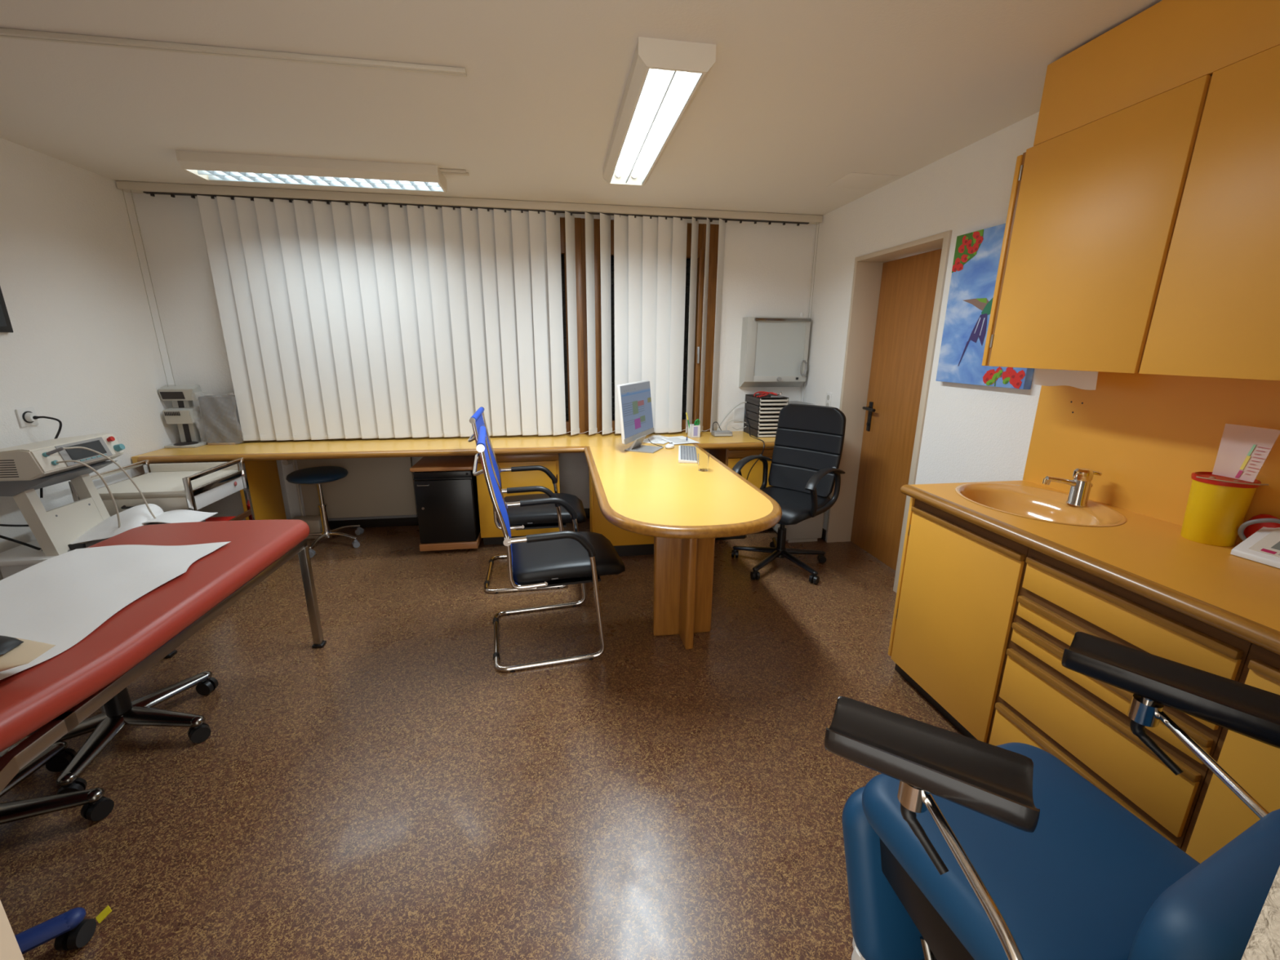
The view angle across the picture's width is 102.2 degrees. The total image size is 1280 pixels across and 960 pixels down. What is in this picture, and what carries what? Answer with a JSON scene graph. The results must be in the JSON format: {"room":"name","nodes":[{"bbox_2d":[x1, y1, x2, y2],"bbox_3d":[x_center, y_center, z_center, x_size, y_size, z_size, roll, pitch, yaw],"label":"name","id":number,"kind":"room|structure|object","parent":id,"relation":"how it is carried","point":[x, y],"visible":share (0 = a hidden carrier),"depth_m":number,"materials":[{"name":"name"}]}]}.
{"room":"examination room","nodes":[
{"label":"examination room","id":0,"kind":"room"},
{"bbox_2d":[0,137,201,580],"bbox_3d":[-3.032,-0.164,1.551,0.200,2.430,4.500,-2,15,-9],"label":"wall","id":1,"kind":"structure","parent":0,"point":[82,350],"depth_m":2.88,"materials":[{"name":"white paint"}]},
{"bbox_2d":[0,286,13,332],"bbox_3d":[-3.061,-0.893,2.307,0.022,0.443,0.377,-2,15,-9],"label":"framed picture","id":2,"kind":"object","parent":1,"relation":"attached to","point":[5,322],"visible":1,"depth_m":2.50,"materials":[{"name":"black plastic"}]},
{"bbox_2d":[0,303,7,326],"bbox_3d":[-3.050,-0.892,2.310,0.002,0.385,0.320,-2,15,-9],"label":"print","id":3,"kind":"object","parent":2,"relation":"attached to","point":[3,315],"depth_m":2.50,"materials":[{"name":"grey paper"}]},
{"bbox_2d":[0,524,29,526],"bbox_3d":[-2.906,0.142,2.325,0.037,0.238,0.419,8,16,27],"label":"cable","id":4,"kind":"object","parent":1,"relation":"attached to","point":[1,525],"visible":0.28,"depth_m":2.38,"materials":[{"name":"black plastic"}]},
{"bbox_2d":[0,534,41,550],"bbox_3d":[-2.913,0.441,2.414,0.040,0.785,0.471,6,16,22],"label":"cable","id":5,"kind":"object","parent":1,"relation":"attached to","point":[1,536],"visible":0.18,"depth_m":2.42,"materials":[{"name":"black plastic"}]},
{"bbox_2d":[14,407,39,426],"bbox_3d":[-3.094,-0.318,2.611,0.014,0.090,0.090,-2,15,-9],"label":"wall socket","id":6,"kind":"object","parent":1,"relation":"attached to","point":[20,413],"visible":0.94,"depth_m":2.59,"materials":[{"name":"white plastic"}]},
{"bbox_2d":[24,412,62,497],"bbox_3d":[-3.032,-0.131,2.633,0.102,0.420,0.160,-2,15,-9],"label":"plug","id":7,"kind":"object","parent":1,"relation":"attached to","point":[28,416],"visible":0.73,"depth_m":2.62,"materials":[{"name":"white plastic"}]},
{"bbox_2d":[132,192,814,519],"bbox_3d":[-0.976,-0.815,4.101,5.290,2.430,0.250,-2,15,-9],"label":"wall","id":8,"kind":"structure","parent":0,"point":[766,268],"depth_m":3.96,"materials":[{"name":"white paint"}]},
{"bbox_2d":[282,457,417,520],"bbox_3d":[-2.267,0.086,4.116,0.891,0.620,0.159,-4,15,-15],"label":"radiator","id":9,"kind":"object","parent":8,"relation":"attached to","point":[372,488],"visible":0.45,"depth_m":4.10,"materials":[{"name":"grey metal"}]},
{"bbox_2d":[328,508,590,528],"bbox_3d":[-0.977,0.330,4.357,4.690,0.085,0.194,-2,15,-9],"label":"baseboard","id":10,"kind":"structure","parent":8,"relation":"attached to","point":[402,521],"depth_m":4.26,"materials":[{"name":"black"}]},
{"bbox_2d":[337,217,719,439],"bbox_3d":[-1.077,-1.114,3.907,3.430,1.625,0.118,-2,15,-9],"label":"window","id":11,"kind":"structure","parent":8,"relation":"in","point":[580,223],"depth_m":4.04,"materials":[{"name":"brown wood"}]},
{"bbox_2d":[115,180,822,440],"bbox_3d":[-0.938,-1.138,3.788,4.680,1.644,0.126,-2,15,-9],"label":"vertical blind","id":12,"kind":"object","parent":11,"relation":"attached to","point":[346,315],"visible":0.92,"depth_m":3.70,"materials":[{"name":"white fabric"}]},
{"bbox_2d":[733,407,744,422],"bbox_3d":[0.843,-0.548,4.324,0.112,0.127,0.030,-2,15,-9],"label":"wall socket plate","id":13,"kind":"object","parent":8,"relation":"attached to","point":[739,412],"visible":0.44,"depth_m":4.33,"materials":[{"name":"white plastic"}]},
{"bbox_2d":[738,312,811,386],"bbox_3d":[1.096,-1.044,4.170,0.534,0.588,0.153,-2,15,-9],"label":"box","id":14,"kind":"object","parent":8,"relation":"attached to","point":[774,353],"visible":1,"depth_m":4.13,"materials":[{"name":"grey metal"}]},
{"bbox_2d":[0,517,963,959],"bbox_3d":[-0.585,0.975,2.306,5.390,0.120,4.800,-2,15,-9],"label":"floor","id":15,"kind":"structure","parent":0,"point":[384,790],"depth_m":1.80,"materials":[{"name":"plastic"}]},
{"bbox_2d":[0,741,114,824],"bbox_3d":[-2.021,0.880,1.490,0.688,0.455,0.667,-2,15,-9],"label":"stool","id":16,"kind":"object","parent":15,"relation":"on","point":[95,807],"visible":0.96,"depth_m":1.62,"materials":[{"name":"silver metal"}]},
{"bbox_2d":[14,905,111,954],"bbox_3d":[-1.627,1.000,1.040,0.619,0.455,0.622,-2,15,-9],"label":"stool","id":17,"kind":"object","parent":15,"relation":"on","point":[71,931],"visible":0.95,"depth_m":1.27,"materials":[{"name":"blue paint"}]},
{"bbox_2d":[0,432,155,578],"bbox_3d":[-2.748,0.304,2.569,0.584,1.013,0.451,-2,15,-9],"label":"medical device","id":18,"kind":"object","parent":15,"relation":"on","point":[25,468],"visible":0.51,"depth_m":2.41,"materials":[{"name":"beige plastic"}]},
{"bbox_2d":[0,537,110,566],"bbox_3d":[-2.820,0.328,2.553,0.435,0.025,0.400,-2,15,-9],"label":"shelf","id":19,"kind":"object","parent":18,"relation":"attached to","point":[22,554],"depth_m":2.41,"materials":[{"name":"white plastic"}]},
{"bbox_2d":[40,503,164,551],"bbox_3d":[-2.670,0.230,2.599,0.393,0.141,0.290,-2,15,-9],"label":"chart paper","id":20,"kind":"object","parent":18,"relation":"on","point":[134,517],"visible":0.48,"depth_m":2.56,"materials":[{"name":"white paper"}]},
{"bbox_2d":[0,671,218,794],"bbox_3d":[-1.942,0.772,1.906,0.607,0.455,0.593,-2,15,-9],"label":"stool","id":21,"kind":"object","parent":15,"relation":"on","point":[119,711],"visible":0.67,"depth_m":1.92,"materials":[{"name":"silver metal"}]},
{"bbox_2d":[68,457,255,520],"bbox_3d":[-2.733,0.303,3.063,0.583,0.765,0.558,-2,15,-9],"label":"trolley","id":22,"kind":"object","parent":15,"relation":"on","point":[194,486],"visible":0.36,"depth_m":2.94,"materials":[{"name":"beige plastic"}]},
{"bbox_2d":[97,462,239,496],"bbox_3d":[-2.731,-0.013,2.981,0.485,0.066,0.500,-2,15,-9],"label":"tray","id":23,"kind":"object","parent":22,"relation":"on","point":[160,479],"depth_m":2.99,"materials":[{"name":"beige plastic"}]},
{"bbox_2d":[204,515,235,521],"bbox_3d":[-2.563,0.317,3.064,0.160,0.110,0.300,-2,15,-9],"label":"folder","id":24,"kind":"object","parent":22,"relation":"on","point":[214,518],"visible":0.11,"depth_m":3.15,"materials":[{"name":"red plastic"}]},
{"bbox_2d":[228,510,251,520],"bbox_3d":[-2.730,0.323,3.069,0.533,0.125,0.500,-2,15,-9],"label":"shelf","id":25,"kind":"object","parent":22,"relation":"attached to","point":[247,513],"depth_m":3.25,"materials":[{"name":"brown wood"}]},
{"bbox_2d":[0,519,326,792],"bbox_3d":[-1.812,0.717,1.539,0.770,0.749,2.050,-2,15,-8],"label":"couch","id":26,"kind":"object","parent":15,"relation":"on","point":[43,702],"visible":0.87,"depth_m":1.58,"materials":[{"name":"red leather"}]},
{"bbox_2d":[0,541,231,679],"bbox_3d":[-1.864,0.447,1.381,0.625,0.126,1.530,-2,15,-9],"label":"paper","id":27,"kind":"object","parent":26,"relation":"on","point":[59,601],"visible":0.98,"depth_m":1.73,"materials":[{"name":"white paper"}]},
{"bbox_2d":[0,635,55,671],"bbox_3d":[-1.718,0.428,1.206,0.520,0.104,0.200,-3,15,-13],"label":"cushion","id":28,"kind":"object","parent":27,"relation":"on","point":[14,651],"visible":1,"depth_m":1.25,"materials":[{"name":"beige fabric"}]},
{"bbox_2d":[237,460,286,519],"bbox_3d":[-2.684,0.160,3.690,0.025,0.727,0.454,-2,15,-9],"label":"panel","id":29,"kind":"object","parent":15,"relation":"on","point":[263,477],"visible":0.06,"depth_m":3.68,"materials":[{"name":"yellow laminate"}]},
{"bbox_2d":[285,466,364,558],"bbox_3d":[-2.349,0.210,3.807,0.528,0.575,0.506,-2,15,-9],"label":"round stool","id":30,"kind":"object","parent":15,"relation":"on","point":[319,475],"visible":0.79,"depth_m":3.77,"materials":[{"name":"blue"}]},
{"bbox_2d":[409,455,481,551],"bbox_3d":[-1.415,0.156,3.869,0.417,0.618,0.462,-2,15,-9],"label":"base cabinet","id":31,"kind":"object","parent":15,"relation":"on","point":[446,488],"visible":0.84,"depth_m":3.67,"materials":[{"name":"black paint"}]},
{"bbox_2d":[474,453,559,545],"bbox_3d":[-0.913,0.099,3.974,0.585,0.726,0.430,-2,15,-9],"label":"base cabinet","id":32,"kind":"object","parent":15,"relation":"on","point":[491,534],"visible":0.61,"depth_m":3.74,"materials":[{"name":"yellow laminate"}]},
{"bbox_2d":[131,431,775,463],"bbox_3d":[-0.912,-0.263,3.836,4.677,0.045,0.550,-2,15,-9],"label":"countertop","id":33,"kind":"structure","parent":32,"relation":"on","point":[349,448],"depth_m":3.62,"materials":[{"name":"yellow laminate"}]},
{"bbox_2d":[157,384,207,448],"bbox_3d":[-3.135,-0.440,3.546,0.210,0.414,0.198,-2,15,-9],"label":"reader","id":34,"kind":"object","parent":33,"relation":"on","point":[184,413],"visible":0.97,"depth_m":3.52,"materials":[{"name":"grey plastic"}]},
{"bbox_2d":[173,441,199,445],"bbox_3d":[-3.131,-0.253,3.564,0.136,0.006,0.136,-2,15,-9],"label":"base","id":35,"kind":"object","parent":34,"relation":"on","point":[180,443],"depth_m":3.54,"materials":[{"name":"grey plastic"}]},
{"bbox_2d":[198,395,244,444],"bbox_3d":[-2.935,-0.434,3.624,0.282,0.376,0.135,-2,15,-9],"label":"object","id":36,"kind":"object","parent":33,"relation":"on","point":[220,413],"visible":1,"depth_m":3.60,"materials":[{"name":"grey"}]},
{"bbox_2d":[642,435,668,444],"bbox_3d":[0.140,-0.307,3.937,0.210,0.004,0.297,7,16,25],"label":"paper sheet","id":37,"kind":"object","parent":33,"relation":"on","point":[654,439],"visible":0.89,"depth_m":3.91,"materials":[{"name":"white paper"}]},
{"bbox_2d":[659,435,698,444],"bbox_3d":[0.291,-0.303,3.910,0.210,0.004,0.297,-5,16,-20],"label":"paper sheet","id":38,"kind":"object","parent":33,"relation":"on","point":[679,439],"visible":0.98,"depth_m":3.89,"materials":[{"name":"white paper"}]},
{"bbox_2d":[687,423,700,437],"bbox_3d":[0.427,-0.389,4.082,0.076,0.095,0.077,-4,15,-15],"label":"pen cup","id":39,"kind":"object","parent":33,"relation":"on","point":[694,431],"visible":0.94,"depth_m":4.05,"materials":[{"name":"white plastic"}]},
{"bbox_2d":[685,412,689,429],"bbox_3d":[0.384,-0.437,4.060,0.064,0.189,0.012,-6,16,-24],"label":"marker","id":40,"kind":"object","parent":39,"relation":"in","point":[686,412],"visible":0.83,"depth_m":4.04,"materials":[{"name":"yellow plastic"}]},
{"bbox_2d":[694,418,699,425],"bbox_3d":[0.449,-0.413,4.072,0.048,0.136,0.025,-2,15,-9],"label":"scissors","id":41,"kind":"object","parent":39,"relation":"in","point":[697,420],"visible":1,"depth_m":4.05,"materials":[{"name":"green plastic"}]},
{"bbox_2d":[711,430,732,436],"bbox_3d":[0.655,-0.372,4.139,0.150,0.036,0.094,-2,15,-9],"label":"box","id":42,"kind":"object","parent":33,"relation":"on","point":[715,433],"visible":1,"depth_m":4.10,"materials":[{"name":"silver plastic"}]},
{"bbox_2d":[717,401,746,430],"bbox_3d":[0.748,-0.521,4.247,0.325,0.238,0.063,-8,17,-28],"label":"cable","id":43,"kind":"object","parent":42,"relation":"attached to","point":[743,402],"visible":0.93,"depth_m":4.26,"materials":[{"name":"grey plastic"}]},
{"bbox_2d":[725,419,746,430],"bbox_3d":[0.790,-0.450,4.270,0.236,0.087,0.074,-9,17,-31],"label":"cable","id":44,"kind":"object","parent":42,"relation":"attached to","point":[734,420],"visible":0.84,"depth_m":4.28,"materials":[{"name":"grey plastic"}]},
{"bbox_2d":[744,408,764,479],"bbox_3d":[0.844,-0.255,4.102,0.127,0.573,0.558,-1,15,-5],"label":"hanging cable","id":45,"kind":"object","parent":33,"relation":"hanging from","point":[745,409],"visible":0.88,"depth_m":3.93,"materials":[{"name":"black plastic"}]},
{"bbox_2d":[743,424,776,437],"bbox_3d":[1.017,-0.406,4.226,0.242,0.062,0.313,-2,15,-9],"label":"drawer box","id":46,"kind":"object","parent":33,"relation":"on","point":[756,433],"visible":0.59,"depth_m":4.12,"materials":[{"name":"grey plastic"}]},
{"bbox_2d":[743,417,777,429],"bbox_3d":[1.018,-0.466,4.211,0.242,0.062,0.313,-2,15,-9],"label":"drawer box","id":47,"kind":"object","parent":46,"relation":"on","point":[755,424],"visible":0.55,"depth_m":4.09,"materials":[{"name":"grey plastic"}]},
{"bbox_2d":[744,408,779,422],"bbox_3d":[1.018,-0.526,4.195,0.242,0.062,0.313,-2,15,-9],"label":"drawer box","id":48,"kind":"object","parent":47,"relation":"on","point":[750,415],"visible":0.62,"depth_m":4.08,"materials":[{"name":"grey plastic"}]},
{"bbox_2d":[744,402,785,413],"bbox_3d":[1.019,-0.586,4.179,0.242,0.062,0.313,-2,15,-9],"label":"drawer box","id":49,"kind":"object","parent":48,"relation":"on","point":[749,406],"visible":0.57,"depth_m":4.06,"materials":[{"name":"grey plastic"}]},
{"bbox_2d":[745,394,788,405],"bbox_3d":[1.019,-0.646,4.163,0.242,0.062,0.313,-2,15,-9],"label":"drawer box","id":50,"kind":"object","parent":49,"relation":"on","point":[766,400],"visible":0.9,"depth_m":4.07,"materials":[{"name":"grey plastic"}]},
{"bbox_2d":[753,391,782,397],"bbox_3d":[1.001,-0.689,4.124,0.244,0.038,0.146,-6,16,-24],"label":"stethoscope","id":51,"kind":"object","parent":50,"relation":"on","point":[762,393],"visible":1,"depth_m":4.12,"materials":[{"name":"red plastic"}]},
{"bbox_3d":[1.262,-0.498,4.260,0.213,0.228,0.270,-2,15,-9],"label":"box","id":52,"kind":"object","parent":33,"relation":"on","visible":0},
{"bbox_3d":[1.266,-0.610,4.220,0.194,0.008,0.244,-3,15,-12],"label":"magazine","id":53,"kind":"object","parent":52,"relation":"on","visible":0},
{"bbox_3d":[1.266,-0.619,4.218,0.194,0.008,0.244,-1,15,-4],"label":"magazine","id":54,"kind":"object","parent":53,"relation":"on","visible":0},
{"bbox_2d":[788,400,813,404],"bbox_3d":[1.266,-0.627,4.216,0.194,0.008,0.244,-4,15,-15],"label":"magazine","id":55,"kind":"object","parent":54,"relation":"on","point":[789,402],"visible":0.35,"depth_m":4.20,"materials":[{"name":"white paper"}]},
{"bbox_2d":[467,406,586,593],"bbox_3d":[-0.701,0.095,3.317,0.673,1.075,0.575,-2,15,-11],"label":"chair","id":56,"kind":"object","parent":15,"relation":"on","point":[549,515],"visible":0.66,"depth_m":3.17,"materials":[{"name":"silver metal"}]},
{"bbox_2d":[472,425,625,672],"bbox_3d":[-0.447,0.290,2.577,0.673,1.075,0.575,-4,15,-15],"label":"chair","id":57,"kind":"object","parent":15,"relation":"on","point":[565,557],"visible":1,"depth_m":2.44,"materials":[{"name":"black leather"}]},
{"bbox_2d":[588,468,653,556],"bbox_3d":[0.000,0.174,3.711,0.708,0.726,0.242,-2,15,-9],"label":"base cabinet","id":58,"kind":"object","parent":15,"relation":"on","point":[625,543],"visible":0.09,"depth_m":3.63,"materials":[{"name":"yellow laminate"}]},
{"bbox_2d":[583,444,782,649],"bbox_3d":[0.149,0.343,2.981,0.834,0.771,1.770,-2,15,-9],"label":"desk","id":59,"kind":"object","parent":15,"relation":"on","point":[685,508],"visible":1,"depth_m":2.58,"materials":[{"name":"yellow laminate"}]},
{"bbox_2d":[616,380,663,453],"bbox_3d":[0.054,-0.449,3.600,0.228,0.448,0.550,6,16,21],"label":"computer monitor","id":60,"kind":"object","parent":59,"relation":"on","point":[634,399],"visible":1,"depth_m":3.56,"materials":[{"name":"white plastic"}]},
{"bbox_2d":[665,442,674,448],"bbox_3d":[0.210,-0.238,3.636,0.062,0.037,0.104,6,16,20],"label":"computer mouse","id":61,"kind":"object","parent":59,"relation":"on","point":[669,446],"visible":1,"depth_m":3.60,"materials":[{"name":"white plastic"}]},
{"bbox_2d":[678,444,697,463],"bbox_3d":[0.312,-0.174,3.393,0.116,0.025,0.470,2,15,4],"label":"keyboard","id":62,"kind":"object","parent":59,"relation":"on","point":[686,454],"visible":1,"depth_m":3.31,"materials":[{"name":"white plastic"}]},
{"bbox_2d":[697,453,709,471],"bbox_3d":[0.365,-0.102,2.975,0.066,0.098,0.066,-2,15,-9],"label":"drinking glass","id":63,"kind":"object","parent":59,"relation":"on","point":[703,458],"visible":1,"depth_m":2.95,"materials":[{"name":"clear"}]},
{"bbox_2d":[715,534,745,539],"bbox_3d":[0.657,0.416,4.091,0.330,0.075,0.140,-2,15,-9],"label":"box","id":64,"kind":"object","parent":15,"relation":"on","point":[739,536],"visible":0.05,"depth_m":4.05,"materials":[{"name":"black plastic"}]},
{"bbox_2d":[709,448,773,530],"bbox_3d":[0.831,0.042,4.241,0.435,0.726,0.440,-2,15,-9],"label":"base cabinet","id":65,"kind":"object","parent":15,"relation":"on","point":[729,457],"visible":0.28,"depth_m":3.98,"materials":[{"name":"yellow laminate"}]},
{"bbox_2d":[731,403,845,584],"bbox_3d":[0.966,0.068,3.446,0.655,1.080,0.696,14,20,42],"label":"office chair","id":66,"kind":"object","parent":15,"relation":"on","point":[809,441],"visible":0.93,"depth_m":3.50,"materials":[{"name":"black leather"}]},
{"bbox_2d":[772,512,824,542],"bbox_3d":[1.240,0.202,4.089,0.295,0.500,0.340,-2,15,-9],"label":"base cabinet","id":67,"kind":"object","parent":15,"relation":"on","point":[811,529],"visible":0.35,"depth_m":3.97,"materials":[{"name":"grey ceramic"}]},
{"bbox_2d":[888,497,1028,742],"bbox_3d":[1.469,0.539,2.089,0.566,0.861,0.568,-2,15,-9],"label":"base cabinet","id":68,"kind":"object","parent":15,"relation":"on","point":[959,583],"visible":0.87,"depth_m":1.98,"materials":[{"name":"laminate"}]},
{"bbox_2d":[824,631,1279,959],"bbox_3d":[0.810,0.834,1.045,0.903,0.810,0.658,-6,16,-22],"label":"chair","id":69,"kind":"object","parent":15,"relation":"on","point":[962,847],"visible":0.99,"depth_m":0.95,"materials":[{"name":"blue leather"}]},
{"bbox_2d":[987,547,1252,848],"bbox_3d":[1.558,0.681,1.549,0.566,0.861,0.558,-2,15,-9],"label":"drawers","id":70,"kind":"object","parent":15,"relation":"on","point":[1082,721],"visible":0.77,"depth_m":1.44,"materials":[{"name":"laminate"}]},
{"bbox_2d":[1181,643,1279,863],"bbox_3d":[1.646,0.821,1.014,0.566,0.861,0.558,-2,15,-9],"label":"base cabinet","id":71,"kind":"object","parent":15,"relation":"on","point":[1220,816],"visible":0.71,"depth_m":1.16,"materials":[{"name":"laminate"}]},
{"bbox_2d":[900,480,1279,654],"bbox_3d":[1.541,0.243,1.435,0.607,0.041,1.695,-2,15,-9],"label":"countertop","id":72,"kind":"structure","parent":71,"relation":"on","point":[1148,557],"depth_m":1.43,"materials":[{"name":"laminate"}]},
{"bbox_2d":[955,482,1126,526],"bbox_3d":[1.493,0.150,1.982,0.472,0.146,0.558,-2,15,-9],"label":"basin","id":73,"kind":"object","parent":72,"relation":"in","point":[1033,503],"visible":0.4,"depth_m":2.08,"materials":[{"name":"orange ceramic"}]},
{"bbox_2d":[1042,467,1102,506],"bbox_3d":[1.628,0.025,1.955,0.177,0.141,0.064,1,15,1],"label":"mixer tap","id":74,"kind":"object","parent":72,"relation":"on","point":[1081,485],"visible":1,"depth_m":1.94,"materials":[{"name":"silver metal"}]},
{"bbox_2d":[1180,471,1268,546],"bbox_3d":[1.737,0.086,1.557,0.139,0.204,0.146,10,17,32],"label":"sharps container","id":75,"kind":"object","parent":72,"relation":"on","point":[1218,504],"visible":0.99,"depth_m":1.53,"materials":[{"name":"yellow plastic"}]},
{"bbox_2d":[1235,444,1271,478],"bbox_3d":[1.749,-0.080,1.503,0.038,0.150,0.126,-2,15,-9],"label":"print","id":76,"kind":"object","parent":75,"relation":"on","point":[1252,448],"visible":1,"depth_m":1.48,"materials":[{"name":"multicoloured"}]},
{"bbox_2d":[1235,470,1243,478],"bbox_3d":[1.739,-0.017,1.500,0.005,0.022,0.012,0,15,-3],"label":"print","id":77,"kind":"object","parent":76,"relation":"attached to","point":[1240,472],"depth_m":1.50,"materials":[{"name":"pink paper"}]},
{"bbox_2d":[1240,455,1250,470],"bbox_3d":[1.746,-0.050,1.490,0.009,0.041,0.011,0,15,-2],"label":"print","id":78,"kind":"object","parent":76,"relation":"attached to","point":[1247,457],"depth_m":1.49,"materials":[{"name":"yellow paper"}]},
{"bbox_2d":[1247,444,1256,456],"bbox_3d":[1.753,-0.085,1.481,0.007,0.033,0.010,0,15,-2],"label":"print","id":79,"kind":"object","parent":76,"relation":"attached to","point":[1252,448],"depth_m":1.48,"materials":[{"name":"green paper"}]},
{"bbox_2d":[1230,518,1279,568],"bbox_3d":[1.764,0.173,1.412,0.132,0.111,0.206,-3,15,-13],"label":"monitor","id":80,"kind":"object","parent":72,"relation":"on","point":[1263,546],"visible":1,"depth_m":1.44,"materials":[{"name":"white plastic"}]},
{"bbox_2d":[1244,514,1279,537],"bbox_3d":[1.802,0.152,1.494,0.048,0.110,0.090,-2,15,-9],"label":"bag","id":81,"kind":"object","parent":72,"relation":"on","point":[1250,530],"visible":0.37,"depth_m":1.49,"materials":[{"name":"red plastic"}]},
{"bbox_3d":[-2.435,0.495,2.765,0.230,0.449,0.200,-2,15,-9],"label":"file box","id":82,"kind":"object","parent":15,"relation":"on","visible":0},
{"bbox_2d":[142,509,217,524],"bbox_3d":[-2.408,0.229,2.700,0.260,0.097,0.200,-2,15,-9],"label":"paper stack","id":83,"kind":"object","parent":82,"relation":"on","point":[176,516],"visible":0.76,"depth_m":2.69,"materials":[{"name":"white paper"}]},
{"bbox_2d":[0,0,1162,215],"bbox_3d":[-0.567,-1.493,1.661,5.390,0.120,4.800,-2,15,-9],"label":"ceiling","id":84,"kind":"structure","parent":0,"point":[797,97],"depth_m":1.99,"materials":[{"name":"white paint"}]},
{"bbox_2d":[0,27,466,76],"bbox_3d":[-1.798,-1.439,1.692,2.365,0.016,0.034,-2,15,-9],"label":"rail","id":85,"kind":"object","parent":84,"relation":"attached to","point":[13,33],"visible":1,"depth_m":1.75,"materials":[{"name":"beige paint"}]},
{"bbox_2d":[175,150,447,192],"bbox_3d":[-1.790,-1.725,2.911,1.296,0.080,0.260,-2,15,-9],"label":"lamp","id":86,"kind":"object","parent":84,"relation":"attached to","point":[207,166],"visible":1,"depth_m":2.84,"materials":[{"name":"white metal"}]},
{"bbox_2d":[440,168,469,176],"bbox_3d":[-1.063,-1.767,2.967,0.150,0.015,0.066,-2,15,-9],"label":"cable conduit","id":87,"kind":"object","parent":84,"relation":"attached to","point":[444,171],"visible":1,"depth_m":2.95,"materials":[{"name":"beige paint"}]},
{"bbox_2d":[602,36,715,186],"bbox_3d":[0.021,-1.555,2.312,0.260,0.080,1.296,-2,15,-9],"label":"lamp","id":88,"kind":"object","parent":84,"relation":"attached to","point":[665,77],"visible":1,"depth_m":2.02,"materials":[{"name":"white metal"}]},
{"bbox_2d":[826,172,898,189],"bbox_3d":[1.330,-1.791,3.099,0.300,0.003,0.280,-2,15,-9],"label":"ceiling panel","id":89,"kind":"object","parent":84,"relation":"attached to","point":[853,180],"depth_m":3.08,"materials":[{"name":"white paint"}]},
{"bbox_2d":[0,866,1279,959],"bbox_3d":[-0.333,0.208,0.202,4.690,2.430,0.686,-2,15,-9],"label":"wall","id":90,"kind":"structure","parent":0,"point":[1264,943],"depth_m":0.37,"materials":[{"name":"beige paint"}]},
{"bbox_2d":[800,75,1212,539],"bbox_3d":[1.846,-0.327,2.312,0.300,2.430,4.500,-2,15,-9],"label":"wall","id":91,"kind":"structure","parent":0,"point":[971,433],"depth_m":2.75,"materials":[{"name":"white paint"}]},
{"bbox_2d":[821,528,826,540],"bbox_3d":[1.519,0.552,3.578,0.014,0.085,2.220,-2,15,-9],"label":"baseboard","id":92,"kind":"structure","parent":91,"relation":"attached to","point":[824,531],"depth_m":4.04,"materials":[{"name":"black"}]},
{"bbox_2d":[825,392,831,406],"bbox_3d":[1.429,-0.596,3.921,0.010,0.130,0.070,-2,15,-9],"label":"wall socket","id":93,"kind":"object","parent":91,"relation":"attached to","point":[828,396],"visible":0.79,"depth_m":3.91,"materials":[{"name":"white plastic"}]},
{"bbox_2d":[825,230,951,592],"bbox_3d":[1.644,-0.408,3.359,0.252,2.054,0.884,-2,15,-9],"label":"door","id":94,"kind":"structure","parent":91,"relation":"in","point":[897,291],"depth_m":3.51,"materials":[{"name":"beige wood"}]},
{"bbox_2d":[935,223,1034,389],"bbox_3d":[1.641,-0.806,2.414,0.040,0.712,0.540,-2,15,-9],"label":"picture","id":95,"kind":"object","parent":91,"relation":"attached to","point":[977,254],"visible":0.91,"depth_m":2.50,"materials":[{"name":"blue paper"}]},
{"bbox_2d":[982,75,1212,373],"bbox_3d":[1.599,-0.769,1.753,0.328,0.768,0.593,-2,15,-9],"label":"upper cabinet","id":96,"kind":"object","parent":91,"relation":"attached to","point":[1094,207],"visible":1,"depth_m":1.65,"materials":[{"name":"laminate"}]},
{"bbox_2d":[1033,368,1098,390],"bbox_3d":[1.629,-0.395,1.976,0.017,0.082,0.268,-1,15,-6],"label":"paper towel","id":97,"kind":"object","parent":96,"relation":"hanging from","point":[1082,380],"visible":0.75,"depth_m":1.98,"materials":[{"name":"white paper"}]},
{"bbox_2d":[1022,371,1279,542],"bbox_3d":[1.839,-0.027,1.419,0.008,0.499,1.705,-2,15,-9],"label":"backsplash","id":98,"kind":"structure","parent":91,"relation":"attached to","point":[1146,434],"depth_m":1.77,"materials":[{"name":"laminate"}]},
{"bbox_2d":[1033,0,1279,146],"bbox_3d":[1.682,-1.139,1.153,0.324,0.248,1.445,-2,15,-9],"label":"filler panel","id":99,"kind":"object","parent":91,"relation":"attached to","point":[1169,45],"visible":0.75,"depth_m":1.48,"materials":[{"name":"laminate"}]},
{"bbox_2d":[1138,44,1279,380],"bbox_3d":[1.691,-0.616,1.173,0.322,0.768,0.617,-2,15,-9],"label":"upper cabinet","id":100,"kind":"object","parent":91,"relation":"attached to","point":[1216,314],"visible":1,"depth_m":1.32,"materials":[{"name":"laminate"}]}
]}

